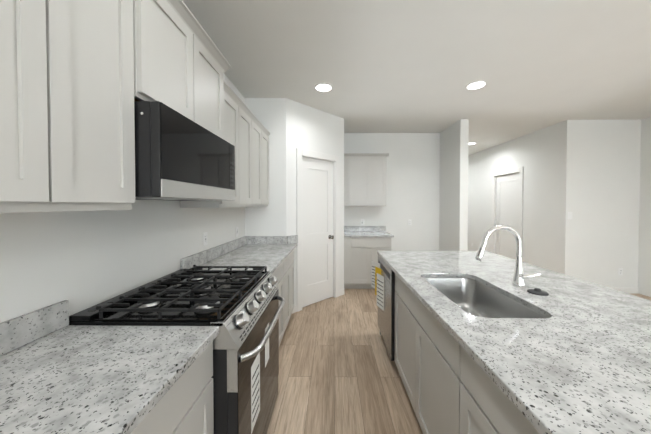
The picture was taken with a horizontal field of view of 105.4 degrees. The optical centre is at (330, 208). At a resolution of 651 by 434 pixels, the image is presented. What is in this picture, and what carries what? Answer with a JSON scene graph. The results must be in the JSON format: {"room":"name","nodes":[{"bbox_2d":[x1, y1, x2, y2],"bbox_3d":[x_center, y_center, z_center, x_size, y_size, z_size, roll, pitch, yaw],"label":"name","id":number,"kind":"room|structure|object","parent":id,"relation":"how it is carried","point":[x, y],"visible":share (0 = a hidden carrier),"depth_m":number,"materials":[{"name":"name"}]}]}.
{"room":"kitchen","nodes":[
{"label":"kitchen","id":0,"kind":"room"},
{"bbox_2d":[0,74,244,322],"bbox_3d":[-1.157,0.040,-0.631,0.100,2.720,10.720,0,1,1],"label":"wall","id":1,"kind":"structure","parent":0,"point":[81,260],"depth_m":1.15,"materials":[{"name":"paint"}]},
{"bbox_2d":[0,0,135,212],"bbox_3d":[-0.940,-0.446,0.663,0.300,0.908,0.670,0,1,1],"label":"upper cabinet","id":2,"kind":"object","parent":1,"relation":"attached to","point":[67,131],"visible":1,"depth_m":0.73,"materials":[{"name":"grey paint"}]},
{"bbox_2d":[133,0,230,138],"bbox_3d":[-0.906,-0.745,1.377,0.355,0.570,0.864,0,1,1],"label":"upper cabinet","id":3,"kind":"object","parent":1,"relation":"attached to","point":[182,66],"visible":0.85,"depth_m":1.25,"materials":[{"name":"grey paint"}]},
{"bbox_2d":[134,101,234,200],"bbox_3d":[-0.882,-0.246,1.384,0.402,0.392,0.761,0,1,1],"label":"microwave","id":4,"kind":"object","parent":3,"relation":"attached to","point":[179,156],"visible":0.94,"depth_m":1.12,"materials":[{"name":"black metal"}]},
{"bbox_2d":[203,232,206,245],"bbox_3d":[-1.075,0.258,2.128,0.008,0.114,0.070,0,1,1],"label":"outlet","id":5,"kind":"object","parent":1,"relation":"attached to","point":[204,238],"visible":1,"depth_m":2.12,"materials":[{"name":"plastic"}]},
{"bbox_2d":[180,81,255,207],"bbox_3d":[-0.925,-0.469,2.129,0.300,0.908,0.726,0,1,1],"label":"upper cabinet","id":6,"kind":"object","parent":1,"relation":"attached to","point":[246,133],"depth_m":2.13,"materials":[{"name":"grey paint"}]},
{"bbox_2d":[256,118,269,206],"bbox_3d":[-0.919,-0.478,2.732,0.300,0.908,0.727,0,1,1],"label":"upper cabinet","id":7,"kind":"object","parent":1,"relation":"attached to","point":[262,139],"depth_m":2.80,"materials":[{"name":"grey paint"}]},
{"bbox_2d":[245,98,285,235],"bbox_3d":[-0.812,-0.019,3.156,0.515,2.720,0.100,0,1,1],"label":"wall","id":8,"kind":"structure","parent":0,"point":[270,116],"depth_m":3.10,"materials":[{"name":"paint"}]},
{"bbox_2d":[286,98,343,305],"bbox_3d":[-0.211,-0.025,3.514,1.066,2.720,0.110,-1,1,-44],"label":"wall","id":9,"kind":"structure","parent":0,"point":[312,129],"depth_m":3.32,"materials":[{"name":"paint"}]},
{"bbox_2d":[302,157,333,306],"bbox_3d":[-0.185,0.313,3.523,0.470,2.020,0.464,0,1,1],"label":"pantry door","id":10,"kind":"structure","parent":9,"relation":"in","point":[317,230],"depth_m":3.51,"materials":[{"name":"white wood"}]},
{"bbox_2d":[296,148,339,311],"bbox_3d":[-0.191,0.272,3.527,0.796,2.125,0.126,-1,1,-44],"label":"door frame","id":11,"kind":"structure","parent":9,"relation":"attached to","point":[301,153],"depth_m":3.52,"materials":[{"name":"white wood"}]},
{"bbox_2d":[344,133,439,250],"bbox_3d":[1.074,-0.043,4.657,1.913,2.720,0.100,0,1,1],"label":"wall","id":12,"kind":"structure","parent":0,"point":[413,179],"depth_m":4.60,"materials":[{"name":"paint"}]},
{"bbox_2d":[344,153,388,205],"bbox_3d":[0.614,-0.505,4.440,0.789,0.909,0.321,0,1,1],"label":"upper cabinet","id":13,"kind":"object","parent":12,"relation":"attached to","point":[365,175],"visible":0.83,"depth_m":4.30,"materials":[{"name":"grey paint"}]},
{"bbox_2d":[183,0,650,155],"bbox_3d":[1.855,-1.382,0.758,6.096,0.080,13.800,0,1,1],"label":"ceiling","id":14,"kind":"structure","parent":0,"point":[398,66],"depth_m":2.27,"materials":[{"name":"paint"}]},
{"bbox_2d":[314,83,332,91],"bbox_3d":[-0.079,-1.370,2.803,0.208,0.007,0.208,0,1,1],"label":"recessed light","id":15,"kind":"object","parent":14,"relation":"in","point":[323,87],"visible":1,"depth_m":2.80,"materials":[{"name":"white plastic"}]},
{"bbox_2d":[465,80,486,89],"bbox_3d":[1.614,-1.369,2.751,0.208,0.007,0.208,0,1,1],"label":"recessed light","id":16,"kind":"object","parent":14,"relation":"in","point":[475,85],"visible":1,"depth_m":2.75,"materials":[{"name":"white plastic"}]},
{"bbox_2d":[439,119,468,250],"bbox_3d":[2.093,-0.059,5.717,0.125,2.720,3.720,0,1,1],"label":"wall","id":17,"kind":"structure","parent":0,"point":[453,207],"depth_m":4.03,"materials":[{"name":"paint"}]},
{"bbox_2d":[267,289,650,433],"bbox_3d":[1.855,1.403,0.801,6.096,0.050,13.800,0,1,1],"label":"floor","id":18,"kind":"structure","parent":0,"point":[338,372],"depth_m":2.01,"materials":[{"name":"brown wood"}]},
{"bbox_2d":[131,341,213,433],"bbox_3d":[-0.784,0.944,0.723,0.612,0.868,0.588,0,1,1],"label":"base cabinet","id":19,"kind":"object","parent":18,"relation":"on","point":[184,405],"visible":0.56,"depth_m":0.81,"materials":[{"name":"grey paint"}]},
{"bbox_2d":[0,300,219,433],"bbox_3d":[-0.780,0.456,-0.139,0.636,0.132,2.298,0,1,1],"label":"countertop","id":20,"kind":"structure","parent":19,"relation":"on","point":[59,374],"depth_m":0.74,"materials":[{"name":"white stone"}]},
{"bbox_2d":[69,265,284,433],"bbox_3d":[-0.688,0.884,1.400,0.775,0.968,0.761,0,1,1],"label":"gas range","id":21,"kind":"object","parent":18,"relation":"on","point":[242,309],"visible":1,"depth_m":1.17,"materials":[{"name":"black metal"}]},
{"bbox_2d":[272,256,287,344],"bbox_3d":[-0.770,0.922,2.149,0.612,0.868,0.724,0,1,1],"label":"base cabinet","id":22,"kind":"object","parent":18,"relation":"on","point":[283,273],"depth_m":2.43,"materials":[{"name":"grey paint"}]},
{"bbox_2d":[180,235,297,273],"bbox_3d":[-0.750,0.415,2.501,0.645,0.132,1.446,0,1,1],"label":"countertop","id":23,"kind":"structure","parent":22,"relation":"on","point":[271,253],"depth_m":2.40,"materials":[{"name":"white stone"}]},
{"bbox_2d":[288,250,293,321],"bbox_3d":[-0.764,0.913,2.753,0.612,0.868,0.727,0,1,1],"label":"base cabinet","id":24,"kind":"object","parent":18,"relation":"on","point":[291,256],"depth_m":2.83,"materials":[{"name":"grey paint"}]},
{"bbox_2d":[344,237,390,288],"bbox_3d":[0.605,0.888,4.322,0.774,0.869,0.600,0,1,1],"label":"base cabinet","id":25,"kind":"object","parent":18,"relation":"on","point":[360,253],"visible":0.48,"depth_m":4.03,"materials":[{"name":"grey paint"}]},
{"bbox_2d":[344,226,393,236],"bbox_3d":[0.620,0.387,4.302,0.804,0.132,0.625,0,1,1],"label":"countertop","id":26,"kind":"structure","parent":25,"relation":"on","point":[364,231],"depth_m":4.59,"materials":[{"name":"white stone"}]},
{"bbox_2d":[371,255,394,360],"bbox_3d":[0.768,0.919,2.336,0.674,0.860,0.620,0,1,1],"label":"dishwasher","id":27,"kind":"object","parent":18,"relation":"on","point":[382,278],"visible":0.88,"depth_m":2.25,"materials":[{"name":"silver metal"}]},
{"bbox_2d":[394,274,446,433],"bbox_3d":[0.837,0.933,1.473,0.640,0.868,1.098,0,1,1],"label":"base cabinet","id":28,"kind":"object","parent":18,"relation":"on","point":[420,355],"depth_m":1.42,"materials":[{"name":"grey paint"}]},
{"bbox_2d":[447,331,539,433],"bbox_3d":[0.829,0.945,0.709,0.640,0.868,0.672,0,1,1],"label":"base cabinet","id":29,"kind":"object","parent":18,"relation":"on","point":[451,386],"depth_m":0.88,"materials":[{"name":"grey paint"}]},
{"bbox_2d":[377,251,650,433],"bbox_3d":[1.060,0.494,0.678,1.163,0.030,3.967,0,1,1],"label":"countertop","id":30,"kind":"structure","parent":29,"relation":"on","point":[577,360],"depth_m":0.90,"materials":[{"name":"white stone"}]},
{"bbox_2d":[424,278,546,317],"bbox_3d":[0.813,0.614,1.429,0.448,0.231,0.768,0,1,1],"label":"sink","id":31,"kind":"object","parent":30,"relation":"in","point":[473,297],"visible":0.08,"depth_m":1.66,"materials":[{"name":"grey metal"}]},
{"bbox_2d":[475,225,540,286],"bbox_3d":[1.058,0.281,1.496,0.343,0.370,0.107,0,1,1],"label":"pull-down faucet","id":32,"kind":"object","parent":30,"relation":"on","point":[519,277],"visible":1,"depth_m":1.50,"materials":[{"name":"silver metal"}]},
{"bbox_2d":[527,288,548,295],"bbox_3d":[1.156,0.456,1.383,0.094,0.024,0.094,0,1,1],"label":"stopper","id":33,"kind":"object","parent":30,"relation":"on","point":[537,291],"visible":1,"depth_m":1.37,"materials":[{"name":"black rubber"}]},
{"bbox_2d":[468,120,566,274],"bbox_3d":[3.762,-0.060,5.726,0.100,2.720,3.668,0,1,1],"label":"wall","id":34,"kind":"structure","parent":0,"point":[539,157],"depth_m":4.50,"materials":[{"name":"paint"}]},
{"bbox_2d":[495,173,518,259],"bbox_3d":[3.720,0.286,5.233,0.103,2.020,0.746,0,1,1],"label":"hall door","id":35,"kind":"structure","parent":34,"relation":"in","point":[507,199],"depth_m":5.25,"materials":[{"name":"white wood"}]},
{"bbox_2d":[491,167,522,253],"bbox_3d":[3.749,0.246,5.235,0.116,2.125,0.926,0,1,1],"label":"door frame","id":36,"kind":"structure","parent":34,"relation":"attached to","point":[519,170],"depth_m":5.30,"materials":[{"name":"white wood"}]},
{"bbox_2d":[565,120,640,287],"bbox_3d":[4.270,-0.032,3.935,1.148,2.720,0.100,0,1,1],"label":"wall","id":37,"kind":"structure","parent":0,"point":[602,199],"depth_m":3.88,"materials":[{"name":"paint"}]},
{"bbox_2d":[611,288,638,293],"bbox_3d":[4.265,1.284,3.900,1.138,0.090,0.012,0,1,1],"label":"baseboard","id":38,"kind":"structure","parent":37,"relation":"attached to","point":[631,290],"depth_m":3.89,"materials":[{"name":"white wood"}]},
{"bbox_2d":[638,117,650,296],"bbox_3d":[4.835,0.047,-1.085,0.100,2.720,9.930,0,1,1],"label":"wall","id":39,"kind":"structure","parent":0,"point":[644,272],"depth_m":3.81,"materials":[{"name":"paint"}]}
]}

